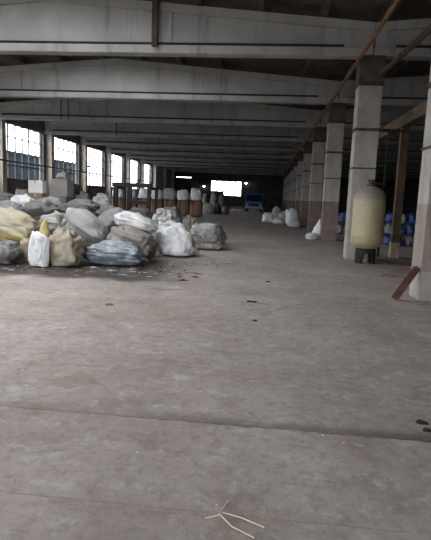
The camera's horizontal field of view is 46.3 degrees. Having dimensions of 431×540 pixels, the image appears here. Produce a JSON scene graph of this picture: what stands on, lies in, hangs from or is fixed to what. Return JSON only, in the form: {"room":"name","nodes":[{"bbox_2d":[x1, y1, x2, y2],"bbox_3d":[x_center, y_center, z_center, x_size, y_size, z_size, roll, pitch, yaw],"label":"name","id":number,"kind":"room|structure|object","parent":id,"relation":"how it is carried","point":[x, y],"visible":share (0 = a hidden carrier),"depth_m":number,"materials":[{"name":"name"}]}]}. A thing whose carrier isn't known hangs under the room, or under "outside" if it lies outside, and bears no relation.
{"room":"waste facility","nodes":[
{"label":"waste facility","id":0,"kind":"room"},
{"bbox_2d":[6,120,170,203],"bbox_3d":[-10.594,-6.806,34.127,0.300,6.150,81.600,3,8,5],"label":"wall","id":1,"kind":"structure","parent":0,"point":[12,185],"depth_m":37.33,"materials":[{"name":"paint"}]},
{"bbox_2d":[6,122,41,180],"bbox_3d":[-11.098,-6.669,28.971,0.090,3.000,4.900,3,8,5],"label":"window","id":2,"kind":"structure","parent":1,"relation":"in","point":[22,128],"depth_m":29.05,"materials":[{"name":"metal"}]},
{"bbox_2d":[54,136,76,184],"bbox_3d":[-10.495,-7.492,34.884,0.090,3.000,4.900,3,8,5],"label":"window","id":3,"kind":"structure","parent":1,"relation":"in","point":[58,148],"depth_m":35.09,"materials":[{"name":"metal"}]},
{"bbox_2d":[88,147,103,186],"bbox_3d":[-9.893,-8.315,40.797,0.090,3.000,4.900,3,8,5],"label":"window","id":4,"kind":"structure","parent":1,"relation":"in","point":[96,167],"depth_m":41.41,"materials":[{"name":"metal"}]},
{"bbox_2d":[112,154,122,182],"bbox_3d":[-9.290,-9.138,46.709,0.090,3.000,4.900,3,8,5],"label":"window","id":5,"kind":"structure","parent":1,"relation":"in","point":[117,171],"depth_m":47.39,"materials":[{"name":"metal"}]},
{"bbox_2d":[130,159,138,188],"bbox_3d":[-8.688,-9.962,52.622,0.090,3.000,4.900,3,8,5],"label":"window","id":6,"kind":"structure","parent":1,"relation":"in","point":[130,159],"depth_m":53.29,"materials":[{"name":"metal"}]},
{"bbox_2d":[171,169,283,175],"bbox_3d":[1.744,-14.497,71.984,16.260,1.420,0.360,3,8,5],"label":"roof beam","id":7,"kind":"structure","parent":1,"relation":"attached to","point":[173,170],"depth_m":71.91,"materials":[{"name":"concrete"}]},
{"bbox_2d":[0,209,430,539],"bbox_3d":[5.601,-2.666,31.176,33.600,0.300,85.300,3,8,5],"label":"floor","id":8,"kind":"structure","parent":0,"point":[140,416],"depth_m":3.61,"materials":[{"name":"concrete"}]},
{"bbox_2d":[0,119,6,192],"bbox_3d":[-11.084,-5.246,26.103,0.400,4.900,0.420,3,8,5],"label":"wall pier","id":9,"kind":"object","parent":8,"relation":"on","point":[3,151],"visible":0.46,"depth_m":25.92,"materials":[{"name":"concrete"}]},
{"bbox_2d":[0,239,23,263],"bbox_3d":[-4.049,-0.360,9.656,0.731,0.467,0.631,3,8,5],"label":"plastic sack","id":10,"kind":"object","parent":8,"relation":"on","point":[11,252],"visible":1,"depth_m":9.47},
{"bbox_2d":[20,238,29,260],"bbox_3d":[-3.739,-0.411,10.117,0.340,0.462,0.405,3,8,5],"label":"plastic sack","id":11,"kind":"object","parent":8,"relation":"on","point":[24,243],"visible":0.34,"depth_m":9.94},
{"bbox_2d":[28,231,50,266],"bbox_3d":[-3.268,-0.391,9.371,0.404,0.667,0.280,3,8,5],"label":"woven sack","id":12,"kind":"object","parent":8,"relation":"on","point":[39,254],"visible":1,"depth_m":9.29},
{"bbox_2d":[40,218,50,237],"bbox_3d":[-3.473,-0.623,10.252,0.232,0.864,0.200,3,8,5],"label":"plastic sack","id":13,"kind":"object","parent":8,"relation":"on","point":[44,228],"visible":0.38,"depth_m":10.17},
{"bbox_2d":[46,134,54,196],"bbox_3d":[-10.481,-6.069,32.016,0.400,4.900,0.420,3,8,5],"label":"wall pier","id":14,"kind":"object","parent":8,"relation":"on","point":[50,154],"visible":0.56,"depth_m":31.74,"materials":[{"name":"concrete"}]},
{"bbox_2d":[48,179,74,202],"bbox_3d":[-5.629,-2.388,18.507,0.710,1.840,0.710,3,8,5],"label":"hopper","id":15,"kind":"object","parent":8,"relation":"on","point":[62,188],"visible":0.59,"depth_m":18.11,"materials":[{"name":"grey paint"}]},
{"bbox_2d":[49,213,87,265],"bbox_3d":[-2.882,-0.591,9.692,0.774,1.005,0.716,3,8,5],"label":"plastic sack","id":16,"kind":"object","parent":8,"relation":"on","point":[68,248],"visible":0.97,"depth_m":9.46,"materials":[{"name":"plastic"}]},
{"bbox_2d":[75,192,92,200],"bbox_3d":[-5.332,-2.443,20.448,0.834,1.422,0.700,3,8,5],"label":"plastic sack","id":17,"kind":"object","parent":8,"relation":"on","point":[82,195],"visible":0.27,"depth_m":20.14,"materials":[{"name":"grey plastic"}]},
{"bbox_2d":[81,145,87,192],"bbox_3d":[-9.879,-6.892,37.929,0.400,4.900,0.420,3,8,5],"label":"wall pier","id":18,"kind":"object","parent":8,"relation":"on","point":[84,148],"visible":0.56,"depth_m":37.69,"materials":[{"name":"concrete"}]},
{"bbox_2d":[92,193,111,213],"bbox_3d":[-4.340,-2.241,19.360,0.747,1.412,0.700,3,8,5],"label":"plastic sack","id":19,"kind":"object","parent":8,"relation":"on","point":[101,199],"visible":0.38,"depth_m":19.05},
{"bbox_2d":[106,152,111,200],"bbox_3d":[-9.276,-7.716,43.841,0.400,4.900,0.420,3,8,5],"label":"wall pier","id":20,"kind":"object","parent":8,"relation":"on","point":[108,154],"visible":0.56,"depth_m":43.60,"materials":[{"name":"concrete"}]},
{"bbox_2d":[1,259,218,280],"bbox_3d":[-2.727,-0.189,10.367,5.629,0.029,3.472,3,8,5],"label":"litter","id":21,"kind":"object","parent":8,"relation":"on","point":[152,270],"visible":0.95,"depth_m":9.29,"materials":[{"name":"black"}]},
{"bbox_2d":[84,238,148,265],"bbox_3d":[-1.977,-0.371,10.075,1.344,0.535,0.670,3,8,5],"label":"plastic sack","id":22,"kind":"object","parent":8,"relation":"on","point":[115,251],"visible":0.98,"depth_m":9.83,"materials":[{"name":"plastic"}]},
{"bbox_2d":[125,158,129,198],"bbox_3d":[-8.673,-8.539,49.754,0.400,4.900,0.420,3,8,5],"label":"wall pier","id":23,"kind":"object","parent":8,"relation":"on","point":[127,160],"visible":0.44,"depth_m":49.38,"materials":[{"name":"concrete"}]},
{"bbox_2d":[106,225,158,261],"bbox_3d":[-1.802,-0.570,10.790,1.113,0.741,0.664,3,8,5],"label":"plastic sack","id":24,"kind":"object","parent":8,"relation":"on","point":[144,241],"visible":0.58,"depth_m":10.52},
{"bbox_2d":[112,182,157,213],"bbox_3d":[-3.472,-2.832,22.076,1.692,1.880,1.650,3,8,5],"label":"gantry","id":25,"kind":"object","parent":8,"relation":"on","point":[116,185],"visible":0.67,"depth_m":21.27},
{"bbox_2d":[130,207,152,217],"bbox_3d":[-2.461,-1.568,16.624,0.871,1.008,0.700,3,8,5],"label":"plastic sack","id":26,"kind":"object","parent":8,"relation":"on","point":[145,212],"visible":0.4,"depth_m":16.32,"materials":[{"name":"grey plastic"}]},
{"bbox_2d":[140,162,144,182],"bbox_3d":[-8.071,-9.362,55.667,0.400,4.900,0.420,3,8,5],"label":"wall pier","id":27,"kind":"object","parent":8,"relation":"on","point":[142,167],"visible":0.44,"depth_m":55.30,"materials":[{"name":"concrete"}]},
{"bbox_2d":[138,199,146,208],"bbox_3d":[-5.176,-4.636,36.820,0.900,1.130,0.920,3,8,5],"label":"bale","id":28,"kind":"object","parent":8,"relation":"on","point":[139,205],"visible":0.23,"depth_m":36.40},
{"bbox_2d":[138,188,146,198],"bbox_3d":[-5.160,-5.570,36.688,0.919,0.775,0.700,3,8,5],"label":"bag","id":29,"kind":"object","parent":28,"relation":"on","point":[142,194],"visible":0.64,"depth_m":36.40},
{"bbox_2d":[151,199,163,213],"bbox_3d":[-4.221,-4.585,36.730,0.900,1.130,0.920,3,8,6],"label":"bale","id":30,"kind":"object","parent":8,"relation":"on","point":[160,201],"visible":0.58,"depth_m":36.34},
{"bbox_2d":[151,208,178,226],"bbox_3d":[-1.500,-1.302,14.887,1.015,1.048,0.796,3,8,5],"label":"plastic sack","id":31,"kind":"object","parent":8,"relation":"on","point":[160,213],"visible":0.31,"depth_m":14.72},
{"bbox_2d":[164,200,176,206],"bbox_3d":[-3.270,-4.533,36.640,0.900,1.130,0.920,3,8,5],"label":"bale","id":32,"kind":"object","parent":8,"relation":"on","point":[167,203],"visible":0.5,"depth_m":36.21},
{"bbox_2d":[164,188,176,199],"bbox_3d":[-3.260,-5.503,36.504,0.910,0.848,0.700,3,8,5],"label":"bag","id":33,"kind":"object","parent":32,"relation":"on","point":[169,193],"visible":1,"depth_m":36.20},
{"bbox_2d":[163,206,181,221],"bbox_3d":[-1.716,-1.829,18.541,0.967,1.039,0.700,3,8,5],"label":"plastic sack","id":34,"kind":"object","parent":8,"relation":"on","point":[174,209],"visible":0.19,"depth_m":18.28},
{"bbox_2d":[154,217,198,256],"bbox_3d":[-0.930,-0.793,12.046,1.020,0.895,0.825,4,8,14],"label":"woven sack","id":35,"kind":"object","parent":8,"relation":"on","point":[173,239],"visible":0.99,"depth_m":11.75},
{"bbox_2d":[177,200,189,215],"bbox_3d":[-2.325,-4.482,36.551,0.900,1.130,0.920,3,8,5],"label":"bale","id":36,"kind":"object","parent":8,"relation":"on","point":[184,206],"visible":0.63,"depth_m":36.14},
{"bbox_2d":[177,190,189,199],"bbox_3d":[-2.316,-5.417,36.420,0.905,0.778,0.700,3,8,5],"label":"bag","id":37,"kind":"object","parent":36,"relation":"on","point":[181,194],"visible":0.98,"depth_m":36.14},
{"bbox_2d":[182,215,197,230],"bbox_3d":[-0.781,-1.278,15.631,0.593,0.847,0.600,3,8,5],"label":"plastic sack","id":38,"kind":"object","parent":8,"relation":"on","point":[188,221],"visible":0.33,"depth_m":15.43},
{"bbox_2d":[189,201,202,216],"bbox_3d":[-1.384,-4.431,36.462,0.900,1.130,0.920,3,8,6],"label":"bale","id":39,"kind":"object","parent":8,"relation":"on","point":[196,207],"visible":0.94,"depth_m":36.07},
{"bbox_2d":[190,188,201,200],"bbox_3d":[-1.379,-5.437,36.321,0.900,0.920,0.700,3,8,5],"label":"bag","id":40,"kind":"object","parent":39,"relation":"on","point":[196,193],"visible":1,"depth_m":36.04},
{"bbox_2d":[188,222,225,249],"bbox_3d":[-0.201,-0.962,13.993,1.037,0.736,1.007,3,8,5],"label":"plastic sack","id":41,"kind":"object","parent":8,"relation":"on","point":[209,236],"visible":0.85,"depth_m":13.56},
{"bbox_2d":[203,203,212,213],"bbox_3d":[-0.629,-5.214,42.821,0.854,0.936,0.900,3,8,5],"label":"bag","id":42,"kind":"object","parent":8,"relation":"on","point":[207,207],"visible":0.9,"depth_m":42.46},
{"bbox_2d":[210,191,216,212],"bbox_3d":[-0.170,-6.097,45.087,0.673,2.078,0.900,3,8,5],"label":"bag","id":43,"kind":"object","parent":8,"relation":"on","point":[213,200],"visible":0.63,"depth_m":44.71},
{"bbox_2d":[244,194,263,211],"bbox_3d":[4.510,-7.772,58.371,2.220,2.000,5.520,3,8,5],"label":"truck","id":44,"kind":"object","parent":8,"relation":"on","point":[253,201],"visible":0.99,"depth_m":55.85,"materials":[{"name":"blue paint"}]},
{"bbox_2d":[262,212,273,221],"bbox_3d":[3.386,-3.409,32.440,0.767,0.634,0.750,3,8,5],"label":"bag","id":45,"kind":"object","parent":8,"relation":"on","point":[267,217],"visible":0.94,"depth_m":32.13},
{"bbox_2d":[272,206,281,218],"bbox_3d":[4.192,-3.811,34.103,0.738,1.021,0.700,3,8,5],"label":"woven sack","id":46,"kind":"object","parent":8,"relation":"on","point":[276,210],"visible":0.57,"depth_m":33.82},
{"bbox_2d":[282,173,285,210],"bbox_3d":[9.128,-10.466,65.775,0.604,5.600,0.544,3,8,5],"label":"concrete column","id":47,"kind":"structure","parent":8,"relation":"on","point":[284,173],"depth_m":65.60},
{"bbox_2d":[163,166,285,172],"bbox_3d":[1.142,-13.674,66.071,16.260,1.420,0.360,3,8,5],"label":"roof beam","id":48,"kind":"structure","parent":47,"relation":"on","point":[164,167],"depth_m":65.98,"materials":[{"name":"concrete"}]},
{"bbox_2d":[323,173,419,177],"bbox_3d":[17.520,-12.786,64.526,16.650,1.420,0.360,3,8,5],"label":"roof beam","id":49,"kind":"structure","parent":47,"relation":"on","point":[346,174],"depth_m":64.02,"materials":[{"name":"concrete"}]},
{"bbox_2d":[284,170,287,210],"bbox_3d":[8.525,-9.643,59.862,0.604,5.600,0.544,3,8,5],"label":"concrete column","id":50,"kind":"structure","parent":8,"relation":"on","point":[286,176],"depth_m":59.67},
{"bbox_2d":[153,163,287,170],"bbox_3d":[0.539,-12.851,60.159,16.260,1.420,0.360,3,8,5],"label":"roof beam","id":51,"kind":"structure","parent":50,"relation":"on","point":[154,164],"depth_m":60.08,"materials":[{"name":"concrete"}]},
{"bbox_2d":[341,169,419,174],"bbox_3d":[16.917,-11.963,58.613,16.650,1.420,0.360,3,8,5],"label":"roof beam","id":52,"kind":"structure","parent":50,"relation":"on","point":[342,170],"depth_m":58.26,"materials":[{"name":"concrete"}]},
{"bbox_2d":[285,167,289,210],"bbox_3d":[7.923,-8.819,53.950,0.604,5.600,0.544,3,8,5],"label":"concrete column","id":53,"kind":"structure","parent":8,"relation":"on","point":[288,173],"depth_m":53.75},
{"bbox_2d":[140,158,289,166],"bbox_3d":[-0.064,-12.027,54.246,16.260,1.420,0.360,3,8,5],"label":"roof beam","id":54,"kind":"structure","parent":53,"relation":"on","point":[201,162],"depth_m":54.17,"materials":[{"name":"concrete"}]},
{"bbox_2d":[324,165,420,171],"bbox_3d":[16.315,-11.140,52.701,16.650,1.420,0.360,3,8,5],"label":"roof beam","id":55,"kind":"structure","parent":53,"relation":"on","point":[346,167],"depth_m":52.44,"materials":[{"name":"concrete"}]},
{"bbox_2d":[288,163,292,208],"bbox_3d":[7.320,-7.996,48.037,0.604,5.600,0.544,3,8,5],"label":"concrete column","id":56,"kind":"structure","parent":8,"relation":"on","point":[291,165],"depth_m":47.83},
{"bbox_2d":[125,153,293,162],"bbox_3d":[-0.666,-11.204,48.333,16.260,1.420,0.360,3,8,5],"label":"roof beam","id":57,"kind":"structure","parent":56,"relation":"on","point":[127,155],"depth_m":48.27,"materials":[{"name":"concrete"}]},
{"bbox_2d":[324,159,420,167],"bbox_3d":[15.712,-10.316,46.788,16.650,1.420,0.360,3,8,5],"label":"roof beam","id":58,"kind":"structure","parent":56,"relation":"on","point":[344,162],"depth_m":46.69,"materials":[{"name":"concrete"}]},
{"bbox_2d":[285,208,299,225],"bbox_3d":[4.318,-2.971,28.321,0.832,1.010,0.700,3,8,5],"label":"woven sack","id":59,"kind":"object","parent":8,"relation":"on","point":[291,214],"visible":0.59,"depth_m":28.08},
{"bbox_2d":[291,158,297,208],"bbox_3d":[6.718,-7.173,42.125,0.604,5.600,0.544,3,8,5],"label":"concrete column","id":60,"kind":"structure","parent":8,"relation":"on","point":[295,164],"depth_m":41.90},
{"bbox_2d":[106,146,297,157],"bbox_3d":[-1.269,-10.381,42.421,16.260,1.420,0.360,3,8,5],"label":"roof beam","id":61,"kind":"structure","parent":60,"relation":"on","point":[117,149],"depth_m":42.35,"materials":[{"name":"concrete"}]},
{"bbox_2d":[324,153,421,162],"bbox_3d":[15.110,-9.493,40.875,16.650,1.420,0.360,3,8,5],"label":"roof beam","id":62,"kind":"structure","parent":60,"relation":"on","point":[346,156],"depth_m":40.91,"materials":[{"name":"concrete"}]},
{"bbox_2d":[295,142,303,215],"bbox_3d":[6.115,-6.350,36.212,0.604,5.600,0.544,3,8,5],"label":"concrete column","id":63,"kind":"structure","parent":8,"relation":"on","point":[300,154],"depth_m":35.99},
{"bbox_2d":[80,135,302,151],"bbox_3d":[-1.871,-9.558,36.508,16.260,1.420,0.360,3,8,5],"label":"roof beam","id":64,"kind":"structure","parent":63,"relation":"on","point":[84,140],"depth_m":36.43,"materials":[{"name":"concrete"}]},
{"bbox_2d":[303,143,422,154],"bbox_3d":[14.507,-8.670,34.963,16.650,1.420,0.360,3,8,5],"label":"roof beam","id":65,"kind":"structure","parent":63,"relation":"on","point":[392,149],"depth_m":35.12,"materials":[{"name":"concrete"}]},
{"bbox_2d":[300,131,312,224],"bbox_3d":[5.513,-5.526,30.299,0.604,5.600,0.544,3,8,5],"label":"concrete column","id":66,"kind":"structure","parent":8,"relation":"on","point":[308,145],"depth_m":30.11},
{"bbox_2d":[44,121,310,141],"bbox_3d":[-2.474,-8.735,30.596,16.260,1.420,0.360,3,8,5],"label":"roof beam","id":67,"kind":"structure","parent":66,"relation":"on","point":[251,133],"depth_m":30.51,"materials":[{"name":"concrete"}]},
{"bbox_2d":[310,128,423,145],"bbox_3d":[13.905,-7.847,29.050,16.650,1.420,0.360,3,8,5],"label":"roof beam","id":68,"kind":"structure","parent":66,"relation":"on","point":[415,137],"depth_m":29.31,"materials":[{"name":"concrete"}]},
{"bbox_2d":[307,112,326,230],"bbox_3d":[4.910,-4.703,24.387,0.604,5.600,0.544,3,8,5],"label":"concrete column","id":69,"kind":"structure","parent":8,"relation":"on","point":[319,133],"depth_m":24.18,"materials":[{"name":"concrete"}]},
{"bbox_2d":[0,99,321,127],"bbox_3d":[-3.076,-7.911,24.683,16.260,1.420,0.360,3,8,5],"label":"roof beam","id":70,"kind":"structure","parent":69,"relation":"on","point":[80,110],"depth_m":24.57,"materials":[{"name":"concrete"}]},
{"bbox_2d":[321,106,424,130],"bbox_3d":[13.302,-7.024,23.137,16.650,1.420,0.360,3,8,5],"label":"roof beam","id":71,"kind":"structure","parent":69,"relation":"on","point":[388,114],"depth_m":23.56,"materials":[{"name":"concrete"}]},
{"bbox_2d":[319,84,346,240],"bbox_3d":[4.307,-3.880,18.474,0.604,5.600,0.544,3,8,5],"label":"concrete column","id":72,"kind":"structure","parent":8,"relation":"on","point":[336,117],"depth_m":18.28,"materials":[{"name":"concrete"}]},
{"bbox_2d":[0,58,339,104],"bbox_3d":[-3.679,-7.088,18.770,16.260,1.420,0.360,3,8,5],"label":"roof beam","id":73,"kind":"structure","parent":72,"relation":"on","point":[112,78],"depth_m":18.54,"materials":[{"name":"concrete"}]},
{"bbox_2d":[339,75,429,106],"bbox_3d":[12.700,-6.200,17.225,16.650,1.420,0.360,3,8,5],"label":"roof beam","id":74,"kind":"structure","parent":72,"relation":"on","point":[399,91],"depth_m":17.73,"materials":[{"name":"concrete"}]},
{"bbox_2d":[343,26,385,259],"bbox_3d":[3.705,-3.057,12.562,0.604,5.600,0.544,3,8,5],"label":"concrete column","id":75,"kind":"structure","parent":8,"relation":"on","point":[369,85],"depth_m":12.28,"materials":[{"name":"concrete"}]},
{"bbox_2d":[0,0,375,59],"bbox_3d":[-4.281,-6.265,12.858,16.260,1.420,0.360,3,8,5],"label":"roof beam","id":76,"kind":"structure","parent":75,"relation":"on","point":[27,27],"depth_m":12.46,"materials":[{"name":"concrete"}]},
{"bbox_2d":[151,0,158,46],"bbox_3d":[-1.467,-6.235,12.316,0.140,1.460,0.130,3,8,5],"label":"bar","id":77,"kind":"object","parent":76,"relation":"attached to","point":[155,3],"visible":1,"depth_m":12.29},
{"bbox_2d":[289,0,400,165],"bbox_3d":[4.535,-6.539,22.982,0.116,0.116,52.000,3,8,5],"label":"pipe","id":78,"kind":"object","parent":75,"relation":"attached to","point":[394,5],"visible":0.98,"depth_m":11.67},
{"bbox_2d":[380,129,406,132],"bbox_3d":[4.464,-3.498,12.681,1.146,0.180,0.080,-4,11,-39],"label":"bar","id":79,"kind":"object","parent":75,"relation":"attached to","point":[381,130],"visible":0.92,"depth_m":12.67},
{"bbox_2d":[374,18,430,60],"bbox_3d":[12.097,-5.377,11.312,16.650,1.420,0.360,3,8,5],"label":"roof beam","id":80,"kind":"structure","parent":75,"relation":"on","point":[394,36],"depth_m":11.95,"materials":[{"name":"concrete"}]},
{"bbox_2d":[379,24,430,75],"bbox_3d":[3.836,-4.365,9.733,0.130,0.130,4.656,3,8,3],"label":"pipe","id":81,"kind":"object","parent":75,"relation":"attached to","point":[427,31],"visible":1,"depth_m":10.03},
{"bbox_2d":[350,179,386,263],"bbox_3d":[3.629,-1.150,12.003,0.762,1.980,0.762,3,8,5],"label":"tank","id":82,"kind":"object","parent":8,"relation":"on","point":[369,202],"visible":1,"depth_m":11.72,"materials":[{"name":"yellow plastic"}]},
{"bbox_2d":[376,132,388,256],"bbox_3d":[4.353,-1.986,13.385,0.230,3.300,0.060,3,8,5],"label":"riser pipe","id":83,"kind":"object","parent":8,"relation":"on","point":[378,249],"visible":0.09,"depth_m":13.28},
{"bbox_2d":[388,126,409,257],"bbox_3d":[4.873,-2.034,13.376,0.240,3.440,0.240,3,8,5],"label":"timber post","id":84,"kind":"object","parent":8,"relation":"on","point":[394,244],"visible":1,"depth_m":13.30,"materials":[{"name":"wood"}]},
{"bbox_2d":[378,100,426,142],"bbox_3d":[4.707,-3.512,10.448,0.260,0.300,14.500,3,8,5],"label":"timber beam","id":85,"kind":"structure","parent":84,"relation":"on","point":[417,114],"depth_m":12.68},
{"bbox_2d":[391,266,420,299],"bbox_3d":[2.839,0.192,7.521,0.416,0.526,0.123,1,8,-12],"label":"steel beam","id":86,"kind":"structure","parent":8,"relation":"on","point":[414,271],"depth_m":7.47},
{"bbox_2d":[403,235,413,245],"bbox_3d":[6.777,-1.037,17.735,0.306,0.385,0.600,3,8,5],"label":"plastic bag","id":87,"kind":"object","parent":8,"relation":"on","point":[408,240],"visible":0.99,"depth_m":17.53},
{"bbox_2d":[404,224,414,234],"bbox_3d":[6.848,-1.432,17.795,0.306,0.385,0.600,3,8,5],"label":"plastic bag","id":88,"kind":"object","parent":87,"relation":"on","point":[409,229],"visible":0.99,"depth_m":17.58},
{"bbox_2d":[406,213,415,223],"bbox_3d":[6.928,-1.827,17.854,0.308,0.385,0.600,3,8,5],"label":"plastic bag","id":89,"kind":"object","parent":88,"relation":"on","point":[411,217],"visible":0.98,"depth_m":17.64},
{"bbox_2d":[409,68,430,300],"bbox_3d":[3.449,-2.326,7.392,0.604,5.600,0.544,3,8,5],"label":"concrete column","id":90,"kind":"structure","parent":8,"relation":"on","point":[420,287],"depth_m":7.53,"materials":[{"name":"concrete"}]},
{"bbox_3d":[-4.309,-0.989,12.976,0.987,0.746,0.580,3,8,5],"label":"plastic sack","id":91,"kind":"object","parent":8,"relation":"on","visible":0},
{"bbox_2d":[22,199,58,217],"bbox_3d":[-4.479,-1.574,12.871,0.955,0.470,0.600,3,8,5],"label":"plastic sack","id":92,"kind":"object","parent":91,"relation":"on","point":[38,207],"visible":0.8,"depth_m":12.67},
{"bbox_3d":[-3.821,-1.333,15.111,0.893,0.862,0.580,3,8,5],"label":"plastic sack","id":93,"kind":"object","parent":8,"relation":"on","visible":0},
{"bbox_2d":[68,198,100,211],"bbox_3d":[-3.923,-1.942,15.047,0.984,0.406,0.600,3,8,5],"label":"plastic sack","id":94,"kind":"object","parent":93,"relation":"on","point":[94,206],"visible":0.57,"depth_m":14.84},
{"bbox_3d":[-2.705,-0.650,12.454,1.039,0.354,0.580,3,8,5],"label":"plastic sack","id":95,"kind":"object","parent":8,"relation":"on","visible":0},
{"bbox_2d":[98,207,124,232],"bbox_3d":[-2.595,-1.176,12.389,0.908,0.736,0.724,3,8,5],"label":"woven sack","id":96,"kind":"object","parent":95,"relation":"on","point":[106,218],"visible":0.28,"depth_m":12.10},
{"bbox_3d":[-1.857,-0.563,11.618,1.010,0.487,0.580,3,8,5],"label":"plastic sack","id":97,"kind":"object","parent":8,"relation":"on","visible":0},
{"bbox_2d":[113,211,158,233],"bbox_3d":[-1.821,-1.094,11.531,1.072,0.505,0.660,3,8,5],"label":"plastic sack","id":98,"kind":"object","parent":97,"relation":"on","point":[143,223],"visible":0.78,"depth_m":11.28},
{"bbox_3d":[-6.293,-1.613,17.868,0.500,0.435,0.406,3,8,8],"label":"carton","id":99,"kind":"object","parent":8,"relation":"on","visible":0},
{"bbox_3d":[-6.276,-2.048,17.805,0.500,0.435,0.406,3,8,5],"label":"carton","id":100,"kind":"object","parent":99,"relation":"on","visible":0},
{"bbox_2d":[28,193,46,199],"bbox_3d":[-6.258,-2.483,17.743,0.500,0.435,0.406,3,8,3],"label":"carton","id":101,"kind":"object","parent":100,"relation":"on","point":[35,196],"visible":0.53,"depth_m":17.54,"materials":[{"name":"brown cardboard"}]},
{"bbox_2d":[28,180,46,192],"bbox_3d":[-6.240,-2.919,17.681,0.500,0.435,0.406,2,8,1],"label":"carton","id":102,"kind":"object","parent":101,"relation":"on","point":[34,186],"visible":1,"depth_m":17.49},
{"bbox_3d":[-3.693,-0.614,11.748,1.038,0.403,0.580,3,8,5],"label":"plastic sack","id":103,"kind":"object","parent":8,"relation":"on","visible":0},
{"bbox_2d":[39,210,66,234],"bbox_3d":[-3.672,-1.094,11.649,0.748,0.579,0.637,3,8,5],"label":"plastic sack","id":104,"kind":"object","parent":103,"relation":"on","point":[53,224],"visible":0.41,"depth_m":11.41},
{"bbox_3d":[-4.528,-0.422,10.845,1.060,0.212,0.580,3,8,5],"label":"plastic sack","id":105,"kind":"object","parent":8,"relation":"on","visible":0},
{"bbox_2d":[0,206,39,244],"bbox_3d":[-4.436,-0.956,10.892,1.374,0.846,0.977,3,8,5],"label":"plastic sack","id":106,"kind":"object","parent":105,"relation":"on","point":[17,225],"visible":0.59,"depth_m":10.51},
{"bbox_3d":[-5.373,-0.998,12.880,1.042,0.707,0.580,3,8,5],"label":"plastic sack","id":107,"kind":"object","parent":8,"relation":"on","visible":0},
{"bbox_2d":[0,200,24,212],"bbox_3d":[-5.298,-1.548,12.755,1.059,0.440,0.600,3,8,5],"label":"plastic sack","id":108,"kind":"object","parent":107,"relation":"on","point":[4,203],"visible":0.43,"depth_m":12.56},
{"bbox_3d":[-3.466,-1.022,13.494,0.908,0.734,0.580,3,8,5],"label":"plastic sack","id":109,"kind":"object","parent":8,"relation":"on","visible":0},
{"bbox_2d":[57,201,92,212],"bbox_3d":[-3.761,-1.599,13.403,0.988,0.464,0.600,3,8,5],"label":"plastic sack","id":110,"kind":"object","parent":109,"relation":"on","point":[62,208],"visible":0.44,"depth_m":13.16,"materials":[{"name":"grey plastic"}]},
{"bbox_3d":[-5.661,-1.277,14.393,0.923,0.807,0.580,3,8,5],"label":"plastic sack","id":111,"kind":"object","parent":8,"relation":"on","visible":0},
{"bbox_2d":[10,193,34,204],"bbox_3d":[-5.424,-1.916,14.290,0.768,0.525,0.600,3,8,5],"label":"plastic sack","id":112,"kind":"object","parent":111,"relation":"on","point":[25,198],"visible":0.44,"depth_m":14.06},
{"bbox_3d":[-4.735,-1.299,14.701,0.936,0.836,0.580,3,8,5],"label":"plastic sack","id":113,"kind":"object","parent":8,"relation":"on","visible":0},
{"bbox_2d":[41,196,65,205],"bbox_3d":[-4.741,-1.917,14.626,0.963,0.452,0.600,3,8,5],"label":"plastic sack","id":114,"kind":"object","parent":113,"relation":"on","point":[57,201],"visible":0.3,"depth_m":14.40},
{"bbox_3d":[-6.624,-1.637,16.267,0.977,0.910,0.580,3,8,5],"label":"plastic sack","id":115,"kind":"object","parent":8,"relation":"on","visible":0},
{"bbox_2d":[0,192,14,200],"bbox_3d":[-6.761,-2.283,16.202,0.875,0.439,0.600,3,8,5],"label":"plastic sack","id":116,"kind":"object","parent":115,"relation":"on","point":[3,196],"visible":0.42,"depth_m":15.98,"materials":[{"name":"grey plastic"}]},
{"bbox_3d":[-2.787,-0.420,11.023,0.923,0.298,0.580,3,8,5],"label":"plastic sack","id":117,"kind":"object","parent":8,"relation":"on","visible":0},
{"bbox_2d":[65,207,107,242],"bbox_3d":[-2.762,-0.955,10.834,0.928,0.748,0.661,3,8,5],"label":"woven sack","id":118,"kind":"object","parent":117,"relation":"on","point":[85,223],"visible":0.8,"depth_m":10.58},
{"bbox_2d":[0,0,430,110],"bbox_3d":[6.206,-9.435,33.429,33.550,1.140,84.320,3,8,5],"label":"ceiling","id":119,"kind":"structure","parent":0,"point":[361,10],"depth_m":16.92,"materials":[{"name":"concrete"}]},
{"bbox_2d":[174,172,395,214],"bbox_3d":[10.035,-11.957,72.558,32.950,7.100,0.300,3,8,5],"label":"wall","id":120,"kind":"structure","parent":0,"point":[270,186],"depth_m":72.84,"materials":[{"name":"paint"}]},
{"bbox_2d":[210,181,241,195],"bbox_3d":[1.538,-11.873,73.436,4.680,2.200,0.100,3,8,5],"label":"window","id":121,"kind":"structure","parent":120,"relation":"in","point":[228,191],"depth_m":73.39,"materials":[{"name":"metal"}]},
{"bbox_2d":[402,178,419,215],"bbox_3d":[22.480,-5.484,30.941,0.300,7.100,81.600,3,8,5],"label":"wall","id":122,"kind":"structure","parent":0,"point":[411,190],"depth_m":67.03,"materials":[{"name":"paint"}]},
{"label":"outside","id":123,"kind":"structure","parent":0,"visible":0},
{"bbox_3d":[-16.443,-4.031,36.632,200.000,0.280,250.000,3,8,5],"label":"ground","id":124,"kind":"structure","parent":123,"visible":0},
{"bbox_2d":[9,152,88,183],"bbox_3d":[-24.924,-7.815,40.521,10.600,5.420,55.600,3,8,5],"label":"outbuilding","id":125,"kind":"structure","parent":124,"relation":"on","point":[11,154],"depth_m":50.44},
{"bbox_3d":[-12.289,-3.599,14.278,0.400,4.900,0.420,3,8,5],"label":"wall pier","id":126,"kind":"object","parent":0,"visible":0},
{"bbox_2d":[0,159,153,182],"bbox_3d":[-10.671,-5.821,27.270,0.090,0.086,66.800,3,8,5],"label":"pipe","id":127,"kind":"object","parent":126,"relation":"attached to","point":[0,159],"visible":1,"depth_m":33.11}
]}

